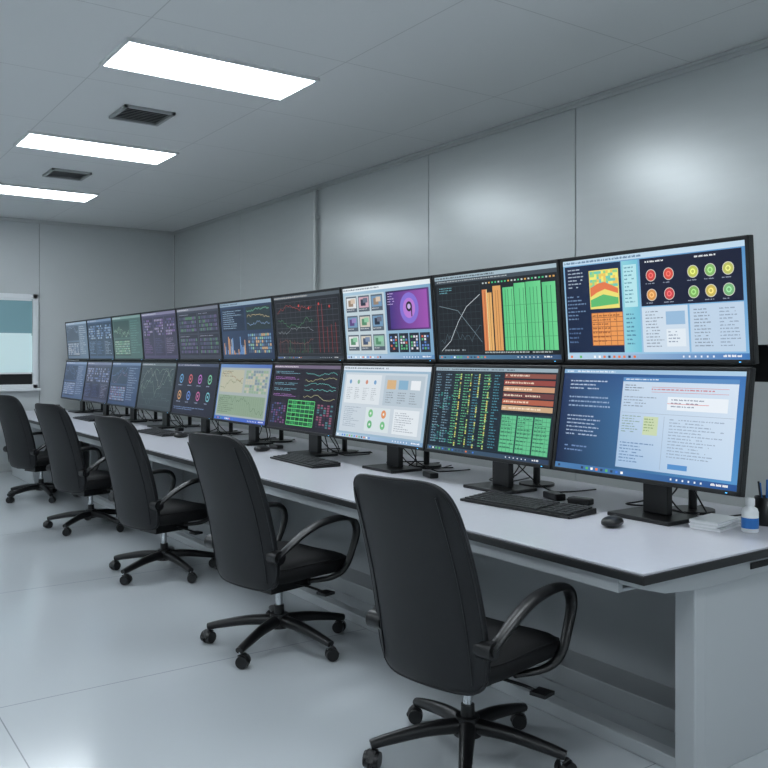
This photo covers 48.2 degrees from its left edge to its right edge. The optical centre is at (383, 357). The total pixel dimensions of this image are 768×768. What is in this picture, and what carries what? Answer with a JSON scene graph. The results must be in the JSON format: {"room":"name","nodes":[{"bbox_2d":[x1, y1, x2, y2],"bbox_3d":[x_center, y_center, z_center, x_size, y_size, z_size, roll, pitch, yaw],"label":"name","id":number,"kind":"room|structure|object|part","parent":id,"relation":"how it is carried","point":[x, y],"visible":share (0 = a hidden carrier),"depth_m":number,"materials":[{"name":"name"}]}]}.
{"room":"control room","nodes":[
{"label":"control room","id":0,"kind":"room"},
{"bbox_2d":[0,221,173,462],"bbox_3d":[-6.042,-0.170,9.745,7.600,3.140,0.100,0,0,-35],"label":"wall","id":1,"kind":"structure","parent":0,"point":[75,273],"depth_m":11.07,"materials":[{"name":"paint"}]},
{"bbox_2d":[0,463,12,471],"bbox_3d":[-6.017,1.350,9.692,7.580,0.100,0.015,0,0,-35],"label":"baseboard","id":2,"kind":"structure","parent":1,"relation":"attached to","point":[3,466],"depth_m":10.62,"materials":[{"name":"silver metal"}]},
{"bbox_2d":[0,298,31,373],"bbox_3d":[-5.017,-0.270,10.363,1.450,0.940,0.026,0,0,-35],"label":"blinds","id":3,"kind":"object","parent":1,"relation":"attached to","point":[18,360],"visible":1,"depth_m":10.67,"materials":[{"name":"teal"}]},
{"bbox_2d":[0,293,40,390],"bbox_3d":[-5.009,-0.195,10.352,1.650,1.210,0.079,0,0,-35],"label":"frame","id":4,"kind":"object","parent":1,"relation":"attached to","point":[34,386],"visible":1,"depth_m":10.77,"materials":[{"name":"white plastic"}]},
{"bbox_2d":[0,304,31,384],"bbox_3d":[-5.028,-0.205,10.380,1.470,1.070,0.010,0,0,-35],"label":"pane","id":5,"kind":"object","parent":4,"relation":"in","point":[5,379],"visible":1,"depth_m":10.68,"materials":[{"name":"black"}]},
{"bbox_2d":[0,217,171,234],"bbox_3d":[-6.025,-1.716,9.677,7.550,0.043,0.030,0,0,-35],"label":"trim","id":6,"kind":"structure","parent":1,"relation":"attached to","point":[1,218],"depth_m":11.15,"materials":[{"name":"silver metal"}]},
{"bbox_2d":[0,0,767,231],"bbox_3d":[-1.733,-1.790,3.545,7.800,0.100,15.200,0,0,-35],"label":"ceiling","id":7,"kind":"structure","parent":0,"point":[399,78],"depth_m":5.35,"materials":[{"name":"white paint"}]},
{"bbox_2d":[0,183,99,202],"bbox_3d":[-3.648,-1.730,8.955,1.210,0.020,0.510,0,0,-35],"label":"frame","id":8,"kind":"object","parent":7,"relation":"attached to","point":[3,184],"visible":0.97,"depth_m":8.92,"materials":[{"name":"white metal"}]},
{"bbox_2d":[0,185,96,201],"bbox_3d":[-3.648,-1.733,8.955,1.170,0.014,0.470,0,0,-35],"label":"diffuser","id":9,"kind":"object","parent":8,"relation":"attached to","point":[3,189],"visible":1,"depth_m":9.01,"materials":[{"name":"white plastic"}]},
{"bbox_2d":[42,168,91,180],"bbox_3d":[-2.989,-1.730,8.103,0.360,0.019,0.360,0,0,-35],"label":"ceiling air vent","id":10,"kind":"object","parent":7,"relation":"in","point":[58,173],"depth_m":8.09,"materials":[{"name":"black metal"}]},
{"bbox_2d":[13,130,178,164],"bbox_3d":[-2.370,-1.730,7.115,1.210,0.020,0.510,0,0,-35],"label":"frame","id":11,"kind":"object","parent":7,"relation":"attached to","point":[27,132],"visible":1,"depth_m":6.99,"materials":[{"name":"white metal"}]},
{"bbox_2d":[17,134,174,163],"bbox_3d":[-2.370,-1.733,7.115,1.170,0.014,0.470,0,0,-35],"label":"diffuser","id":12,"kind":"object","parent":11,"relation":"attached to","point":[32,140],"visible":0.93,"depth_m":7.11,"materials":[{"name":"white plastic"}]},
{"bbox_2d":[109,104,174,125],"bbox_3d":[-1.728,-1.730,6.130,0.360,0.019,0.360,0,0,-35],"label":"ceiling air vent","id":13,"kind":"object","parent":7,"relation":"in","point":[128,113],"depth_m":6.13,"materials":[{"name":"black metal"}]},
{"bbox_2d":[99,37,319,100],"bbox_3d":[-1.040,-1.730,5.202,1.210,0.020,0.510,0,0,-35],"label":"frame","id":14,"kind":"object","parent":7,"relation":"attached to","point":[126,40],"visible":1,"depth_m":5.07,"materials":[{"name":"white metal"}]},
{"bbox_2d":[105,42,313,98],"bbox_3d":[-1.040,-1.733,5.202,1.170,0.014,0.470,0,0,-35],"label":"ceiling light","id":15,"kind":"object","parent":14,"relation":"attached to","point":[133,56],"visible":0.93,"depth_m":5.16,"materials":[{"name":"white plastic"}]},
{"bbox_2d":[0,471,767,767],"bbox_3d":[-1.733,1.450,3.545,7.800,0.100,15.200,0,0,-35],"label":"floor","id":16,"kind":"structure","parent":0,"point":[97,671],"depth_m":3.72,"materials":[{"name":"white tile"}]},
{"bbox_2d":[11,427,51,483],"bbox_3d":[-4.067,1.074,9.899,0.240,0.652,1.100,0,0,-35],"label":"base cabinet","id":17,"kind":"object","parent":16,"relation":"on","point":[30,477],"visible":0.16,"depth_m":9.46,"materials":[{"name":"silver metal"}]},
{"bbox_2d":[0,395,81,502],"bbox_3d":[-3.447,0.876,8.507,0.744,1.046,0.745,0,0,36],"label":"office chair","id":18,"kind":"object","parent":16,"relation":"on","point":[20,447],"visible":0.7,"depth_m":8.28,"materials":[{"name":"black leather"}]},
{"bbox_3d":[-3.595,0.716,8.318,0.477,0.726,0.256,0,0,36],"label":"backrest","id":19,"kind":"part","parent":18,"relation":"part of","materials":[{"name":"black fabric"}]},
{"bbox_3d":[-3.399,1.008,8.586,0.510,0.121,0.541,0,0,36],"label":"seat","id":20,"kind":"part","parent":18,"relation":"part of","materials":[{"name":"black fabric"}]},
{"bbox_2d":[34,403,123,535],"bbox_3d":[-2.420,0.880,7.051,0.721,1.038,0.787,0,0,38],"label":"office chair","id":21,"kind":"object","parent":16,"relation":"on","point":[66,465],"visible":0.89,"depth_m":6.83,"materials":[{"name":"black leather"}]},
{"bbox_3d":[-2.603,0.719,6.853,0.475,0.722,0.255,0,0,38],"label":"backrest","id":22,"kind":"part","parent":21,"relation":"part of","materials":[{"name":"black leather"}]},
{"bbox_3d":[-2.399,1.009,7.112,0.507,0.120,0.538,0,0,38],"label":"seat","id":23,"kind":"part","parent":21,"relation":"part of","materials":[{"name":"black fabric"}]},
{"bbox_2d":[94,415,214,584],"bbox_3d":[-1.455,0.878,5.548,0.726,1.041,0.742,0,0,33],"label":"office chair","id":24,"kind":"object","parent":16,"relation":"on","point":[138,506],"visible":0.97,"depth_m":5.36,"materials":[{"name":"black leather"}]},
{"bbox_3d":[-1.632,0.719,5.378,0.475,0.722,0.255,0,0,41],"label":"backrest","id":25,"kind":"part","parent":24,"relation":"part of","materials":[{"name":"black leather"}]},
{"bbox_3d":[-1.415,1.009,5.626,0.507,0.120,0.538,0,0,41],"label":"seat","id":26,"kind":"part","parent":24,"relation":"part of","materials":[{"name":"black fabric"}]},
{"bbox_2d":[187,432,359,668],"bbox_3d":[-0.516,0.872,4.155,0.724,1.053,0.794,0,0,43],"label":"office chair","id":27,"kind":"object","parent":16,"relation":"on","point":[248,552],"visible":1,"depth_m":3.97,"materials":[{"name":"black leather"}]},
{"bbox_3d":[-0.721,0.709,3.977,0.482,0.733,0.258,0,0,43],"label":"backrest","id":28,"kind":"part","parent":27,"relation":"part of","materials":[{"name":"black leather"}]},
{"bbox_3d":[-0.491,1.004,4.221,0.515,0.122,0.546,0,0,43],"label":"seat","id":29,"kind":"part","parent":27,"relation":"part of","materials":[{"name":"black fabric"}]},
{"bbox_2d":[25,408,767,767],"bbox_3d":[-1.402,1.025,6.862,1.310,0.750,9.530,0,0,-35],"label":"desk","id":30,"kind":"object","parent":16,"relation":"on","point":[670,631],"visible":0.49,"depth_m":3.42,"materials":[{"name":"laminate"}]},
{"bbox_2d":[61,361,100,412],"bbox_3d":[-3.522,0.341,10.387,0.520,0.617,0.917,0,0,-35],"label":"computer monitor","id":31,"kind":"object","parent":30,"relation":"on","point":[75,371],"visible":0.91,"depth_m":10.27,"materials":[{"name":"black plastic"}]},
{"bbox_3d":[-3.676,0.269,10.279,0.074,0.467,0.917,10,-6,-34],"label":"casing","id":32,"kind":"part","parent":31,"relation":"part of","materials":[{"name":"black plastic"}]},
{"bbox_2d":[73,415,94,421],"bbox_3d":[-3.099,0.635,9.050,0.190,0.028,0.600,0,0,-35],"label":"keyboard","id":33,"kind":"object","parent":30,"relation":"on","point":[89,418],"visible":0.73,"depth_m":9.03,"materials":[{"name":"black plastic"}]},
{"bbox_2d":[65,320,109,411],"bbox_3d":[-3.524,0.102,10.385,0.411,1.094,0.918,0,0,-35],"label":"computer monitor","id":34,"kind":"object","parent":30,"relation":"on","point":[76,331],"visible":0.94,"depth_m":10.28,"materials":[{"name":"black plastic"}]},
{"bbox_3d":[-3.647,-0.212,10.299,0.074,0.467,0.917,-5,3,-35],"label":"casing","id":35,"kind":"part","parent":34,"relation":"part of","materials":[{"name":"black plastic"}]},
{"bbox_2d":[82,361,124,415],"bbox_3d":[-2.995,0.341,9.630,0.519,0.617,0.917,0,0,-35],"label":"computer monitor","id":36,"kind":"object","parent":30,"relation":"on","point":[98,373],"visible":0.9,"depth_m":9.51,"materials":[{"name":"black"}]},
{"bbox_3d":[-3.150,0.269,9.522,0.074,0.467,0.917,10,-6,-34],"label":"casing","id":37,"kind":"part","parent":36,"relation":"part of","materials":[{"name":"black plastic"}]},
{"bbox_2d":[86,316,129,415],"bbox_3d":[-2.998,0.102,9.628,0.411,1.094,0.918,0,0,-35],"label":"computer monitor","id":38,"kind":"object","parent":30,"relation":"on","point":[99,330],"visible":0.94,"depth_m":9.52,"materials":[{"name":"black plastic"}]},
{"bbox_3d":[-3.121,-0.212,9.542,0.074,0.467,0.917,-5,3,-35],"label":"casing","id":39,"kind":"part","parent":38,"relation":"part of","materials":[{"name":"black plastic"}]},
{"bbox_2d":[111,313,161,420],"bbox_3d":[-2.471,0.102,8.871,0.411,1.094,0.918,0,0,-35],"label":"computer monitor","id":40,"kind":"object","parent":30,"relation":"on","point":[126,329],"visible":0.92,"depth_m":8.76,"materials":[{"name":"black plastic"}]},
{"bbox_3d":[-2.595,-0.212,8.785,0.074,0.467,0.917,-5,3,-35],"label":"casing","id":41,"kind":"part","parent":40,"relation":"part of","materials":[{"name":"black plastic"}]},
{"bbox_2d":[106,361,177,422],"bbox_3d":[-2.469,0.341,8.873,0.520,0.617,0.917,0,0,-35],"label":"computer monitor","id":42,"kind":"object","parent":30,"relation":"on","point":[125,375],"visible":0.95,"depth_m":8.75,"materials":[{"name":"black plastic"}]},
{"bbox_3d":[-2.624,0.269,8.765,0.074,0.467,0.917,10,-6,-34],"label":"casing","id":43,"kind":"part","parent":42,"relation":"part of","materials":[{"name":"black plastic"}]},
{"bbox_2d":[137,428,181,436],"bbox_3d":[-1.929,0.635,7.367,0.190,0.028,0.600,0,0,-37],"label":"keyboard","id":44,"kind":"object","parent":30,"relation":"on","point":[152,431],"visible":0.98,"depth_m":7.30,"materials":[{"name":"black plastic"}]},
{"bbox_2d":[135,361,200,428],"bbox_3d":[-1.943,0.341,8.116,0.520,0.617,0.917,0,0,-35],"label":"computer monitor","id":45,"kind":"object","parent":30,"relation":"on","point":[157,379],"visible":0.95,"depth_m":7.99,"materials":[{"name":"black"}]},
{"bbox_3d":[-2.098,0.269,8.008,0.074,0.467,0.917,10,-6,-34],"label":"casing","id":46,"kind":"part","parent":45,"relation":"part of","materials":[{"name":"black plastic"}]},
{"bbox_2d":[140,308,198,425],"bbox_3d":[-1.945,0.102,8.114,0.411,1.094,0.918,0,0,-35],"label":"computer monitor","id":47,"kind":"object","parent":30,"relation":"on","point":[159,327],"visible":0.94,"depth_m":8.00,"materials":[{"name":"black plastic"}]},
{"bbox_3d":[-2.069,-0.212,8.028,0.074,0.467,0.917,-5,3,-35],"label":"casing","id":48,"kind":"part","parent":47,"relation":"part of","materials":[{"name":"black plastic"}]},
{"bbox_2d":[175,427,183,430],"bbox_3d":[-1.833,0.635,7.685,0.050,0.029,0.122,0,0,-32],"label":"power adapter","id":49,"kind":"object","parent":30,"relation":"on","point":[176,428],"visible":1,"depth_m":7.64,"materials":[{"name":"black plastic"}]},
{"bbox_2d":[173,432,188,437],"bbox_3d":[-1.656,0.628,7.008,0.124,0.042,0.073,0,0,-30],"label":"computer mouse","id":50,"kind":"object","parent":30,"relation":"on","point":[177,435],"visible":1,"depth_m":6.98,"materials":[{"name":"black plastic"}]},
{"bbox_2d":[170,362,244,435],"bbox_3d":[-1.417,0.341,7.359,0.520,0.617,0.917,0,0,-35],"label":"computer monitor","id":51,"kind":"object","parent":30,"relation":"on","point":[195,384],"visible":0.94,"depth_m":7.23,"materials":[{"name":"black"}]},
{"bbox_3d":[-1.572,0.269,7.251,0.074,0.467,0.917,10,-6,-34],"label":"casing","id":52,"kind":"part","parent":51,"relation":"part of","materials":[{"name":"black plastic"}]},
{"bbox_2d":[176,303,240,433],"bbox_3d":[-1.419,0.102,7.357,0.411,1.094,0.918,0,0,-35],"label":"computer monitor","id":53,"kind":"object","parent":30,"relation":"on","point":[198,326],"visible":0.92,"depth_m":7.24,"materials":[{"name":"black plastic"}]},
{"bbox_3d":[-1.543,-0.212,7.271,0.074,0.467,0.917,-5,3,-35],"label":"casing","id":54,"kind":"part","parent":53,"relation":"part of","materials":[{"name":"black plastic"}]},
{"bbox_2d":[212,362,294,445],"bbox_3d":[-0.890,0.341,6.601,0.520,0.617,0.917,0,0,-35],"label":"computer monitor","id":55,"kind":"object","parent":30,"relation":"on","point":[243,388],"visible":0.94,"depth_m":6.46,"materials":[{"name":"black"}]},
{"bbox_3d":[-1.045,0.269,6.494,0.074,0.467,0.917,10,-6,-34],"label":"casing","id":56,"kind":"part","parent":55,"relation":"part of","materials":[{"name":"black plastic"}]},
{"bbox_2d":[218,296,292,442],"bbox_3d":[-0.893,0.102,6.600,0.411,1.094,0.918,0,0,-35],"label":"computer monitor","id":57,"kind":"object","parent":30,"relation":"on","point":[246,325],"visible":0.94,"depth_m":6.48,"materials":[{"name":"black"}]},
{"bbox_3d":[-1.016,-0.212,6.514,0.074,0.467,0.917,-5,3,-35],"label":"casing","id":58,"kind":"part","parent":57,"relation":"part of","materials":[{"name":"black plastic"}]},
{"bbox_2d":[254,445,269,450],"bbox_3d":[-0.848,0.628,5.987,0.124,0.042,0.073,0,0,-45],"label":"computer mouse","id":59,"kind":"object","parent":30,"relation":"on","point":[261,447],"visible":1,"depth_m":5.95,"materials":[{"name":"black plastic"}]},
{"bbox_2d":[269,444,282,448],"bbox_3d":[-0.779,0.635,6.165,0.050,0.029,0.122,0,0,-45],"label":"power adapter","id":60,"kind":"object","parent":30,"relation":"on","point":[272,446],"visible":0.94,"depth_m":6.13,"materials":[{"name":"black plastic"}]},
{"bbox_2d":[270,453,340,468],"bbox_3d":[-0.497,0.635,5.341,0.190,0.028,0.600,0,0,-32],"label":"keyboard","id":61,"kind":"object","parent":30,"relation":"on","point":[304,460],"visible":1,"depth_m":5.26,"materials":[{"name":"black plastic"}]},
{"bbox_2d":[272,287,363,453],"bbox_3d":[-0.367,0.102,5.843,0.411,1.094,0.918,0,0,-35],"label":"computer monitor","id":62,"kind":"object","parent":30,"relation":"on","point":[308,325],"visible":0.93,"depth_m":5.71,"materials":[{"name":"black"}]},
{"bbox_3d":[-0.490,-0.212,5.757,0.074,0.467,0.917,-5,3,-35],"label":"casing","id":63,"kind":"part","parent":62,"relation":"part of","materials":[{"name":"black plastic"}]},
{"bbox_2d":[266,363,371,456],"bbox_3d":[-0.365,0.341,5.844,0.519,0.617,0.917,0,0,-35],"label":"computer monitor","id":64,"kind":"object","parent":30,"relation":"on","point":[304,397],"visible":1,"depth_m":5.70,"materials":[{"name":"black"}]},
{"bbox_3d":[-0.519,0.269,5.737,0.074,0.467,0.917,10,-6,-34],"label":"casing","id":65,"kind":"part","parent":64,"relation":"part of","materials":[{"name":"black plastic"}]},
{"bbox_3d":[-1.381,1.042,6.932,0.205,0.715,9.340,0,0,-35],"label":"modesty panel","id":66,"kind":"part","parent":30,"relation":"part of","materials":[{"name":"grey"}]},
{"bbox_3d":[-1.654,1.375,6.742,0.060,0.050,9.340,0,0,-35],"label":"foot rail","id":67,"kind":"part","parent":30,"relation":"part of","materials":[{"name":"silver metal"}]},
{"bbox_2d":[341,275,456,467],"bbox_3d":[0.160,0.102,5.086,0.411,1.094,0.918,0,0,-35],"label":"computer monitor","id":68,"kind":"object","parent":30,"relation":"on","point":[393,321],"visible":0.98,"depth_m":4.95,"materials":[{"name":"black"}]},
{"bbox_3d":[0.036,-0.212,5.000,0.074,0.467,0.917,-5,3,-35],"label":"casing","id":69,"kind":"part","parent":68,"relation":"part of","materials":[{"name":"black plastic"}]},
{"bbox_2d":[334,363,469,473],"bbox_3d":[0.162,0.341,5.087,0.519,0.617,0.917,0,0,-35],"label":"computer monitor","id":70,"kind":"object","parent":30,"relation":"on","point":[388,405],"visible":0.99,"depth_m":4.94,"materials":[{"name":"black plastic"}]},
{"bbox_3d":[0.007,0.269,4.980,0.074,0.467,0.917,10,-6,-34],"label":"casing","id":71,"kind":"part","parent":70,"relation":"part of","materials":[{"name":"black plastic"}]},
{"bbox_2d":[423,471,437,478],"bbox_3d":[0.251,0.635,4.688,0.050,0.029,0.122,0,0,-21],"label":"power adapter","id":72,"kind":"object","parent":30,"relation":"on","point":[430,474],"visible":1,"depth_m":4.64,"materials":[{"name":"black plastic"}]},
{"bbox_2d":[432,259,585,487],"bbox_3d":[0.686,0.102,4.329,0.411,1.094,0.918,0,0,-35],"label":"computer monitor","id":73,"kind":"object","parent":30,"relation":"on","point":[510,314],"visible":0.93,"depth_m":4.18,"materials":[{"name":"black"}]},
{"bbox_3d":[0.562,-0.212,4.243,0.074,0.467,0.917,-5,3,-35],"label":"casing","id":74,"kind":"part","parent":73,"relation":"part of","materials":[{"name":"black plastic"}]},
{"bbox_2d":[424,364,595,493],"bbox_3d":[0.688,0.341,4.330,0.520,0.617,0.917,0,0,-35],"label":"computer monitor","id":75,"kind":"object","parent":30,"relation":"on","point":[505,416],"visible":0.99,"depth_m":4.17,"materials":[{"name":"black plastic"}]},
{"bbox_3d":[0.533,0.269,4.223,0.074,0.467,0.917,10,-6,-34],"label":"casing","id":76,"kind":"part","parent":75,"relation":"part of","materials":[{"name":"black plastic"}]},
{"bbox_2d":[460,491,596,518],"bbox_3d":[0.616,0.635,3.740,0.190,0.028,0.600,0,0,-42],"label":"keyboard","id":77,"kind":"object","parent":30,"relation":"on","point":[490,498],"visible":1,"depth_m":3.68,"materials":[{"name":"black plastic"}]},
{"bbox_2d":[543,490,565,500],"bbox_3d":[0.781,0.634,3.961,0.056,0.032,0.135,0,0,-18],"label":"power adapter","id":78,"kind":"object","parent":30,"relation":"on","point":[550,494],"visible":0.98,"depth_m":3.92,"materials":[{"name":"black plastic"}]},
{"bbox_2d":[567,496,593,505],"bbox_3d":[0.870,0.635,3.827,0.122,0.029,0.050,0,0,41],"label":"power adapter","id":79,"kind":"object","parent":30,"relation":"on","point":[586,501],"visible":0.98,"depth_m":3.80,"materials":[{"name":"black plastic"}]},
{"bbox_2d":[601,514,623,526],"bbox_3d":[0.884,0.628,3.318,0.073,0.042,0.124,0,0,35],"label":"computer mouse","id":80,"kind":"object","parent":30,"relation":"on","point":[614,520],"visible":1,"depth_m":3.28,"materials":[{"name":"black plastic"}]},
{"bbox_2d":[551,365,755,525],"bbox_3d":[1.214,0.341,3.573,0.519,0.617,0.917,0,0,-35],"label":"computer monitor","id":81,"kind":"object","parent":30,"relation":"on","point":[661,428],"visible":0.98,"depth_m":3.40,"materials":[{"name":"black plastic"}]},
{"bbox_2d":[560,235,767,514],"bbox_3d":[1.212,0.102,3.571,0.411,1.094,0.918,0,0,-35],"label":"computer monitor","id":82,"kind":"object","parent":30,"relation":"on","point":[693,304],"visible":0.98,"depth_m":3.40,"materials":[{"name":"black"}]},
{"bbox_3d":[1.088,-0.212,3.486,0.074,0.467,0.917,-5,3,-35],"label":"casing","id":83,"kind":"part","parent":82,"relation":"part of","materials":[{"name":"black plastic"}]},
{"bbox_2d":[688,513,740,532],"bbox_3d":[1.273,0.632,3.302,0.185,0.035,0.128,0,0,-43],"label":"stack","id":84,"kind":"object","parent":30,"relation":"on","point":[713,522],"visible":1,"depth_m":3.26,"materials":[{"name":"white paper"}]},
{"bbox_2d":[741,497,758,532],"bbox_3d":[1.368,0.586,3.210,0.062,0.127,0.062,0,0,-35],"label":"sanitizer bottle","id":85,"kind":"object","parent":30,"relation":"on","point":[749,513],"visible":1,"depth_m":3.19,"materials":[{"name":"white plastic"}]},
{"bbox_2d":[754,479,767,526],"bbox_3d":[1.486,0.555,3.346,0.080,0.190,0.080,0,0,-35],"label":"pen holder","id":86,"kind":"object","parent":30,"relation":"on","point":[761,501],"visible":0.88,"depth_m":3.32,"materials":[{"name":"black plastic"}]},
{"bbox_2d":[353,473,576,767],"bbox_3d":[0.273,0.888,2.987,0.721,1.023,0.783,0,0,42],"label":"office chair","id":87,"kind":"object","parent":16,"relation":"on","point":[431,622],"visible":1,"depth_m":2.78,"materials":[{"name":"black leather"}]},
{"bbox_3d":[0.095,0.729,2.786,0.468,0.711,0.251,0,0,42],"label":"backrest","id":88,"kind":"part","parent":87,"relation":"part of","materials":[{"name":"black leather"}]},
{"bbox_3d":[0.313,1.015,3.027,0.500,0.118,0.530,0,0,42],"label":"seat","id":89,"kind":"part","parent":87,"relation":"part of","materials":[{"name":"black fabric"}]},
{"bbox_2d":[175,48,767,506],"bbox_3d":[1.428,-0.170,5.742,0.100,3.140,15.000,0,0,-35],"label":"wall","id":90,"kind":"structure","parent":0,"point":[683,158],"depth_m":6.07,"materials":[{"name":"paint"}]},
{"bbox_2d":[310,189,319,289],"bbox_3d":[-0.704,-0.147,8.644,0.090,3.095,0.080,0,0,-35],"label":"conduit pipe","id":91,"kind":"object","parent":90,"relation":"attached to","point":[314,217],"visible":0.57,"depth_m":8.63,"materials":[{"name":"silver metal"}]},
{"bbox_2d":[172,38,767,234],"bbox_3d":[1.373,-1.716,5.704,0.035,0.043,15.000,0,0,-35],"label":"trim","id":92,"kind":"structure","parent":90,"relation":"attached to","point":[761,44],"depth_m":6.14,"materials":[{"name":"silver metal"}]}
]}

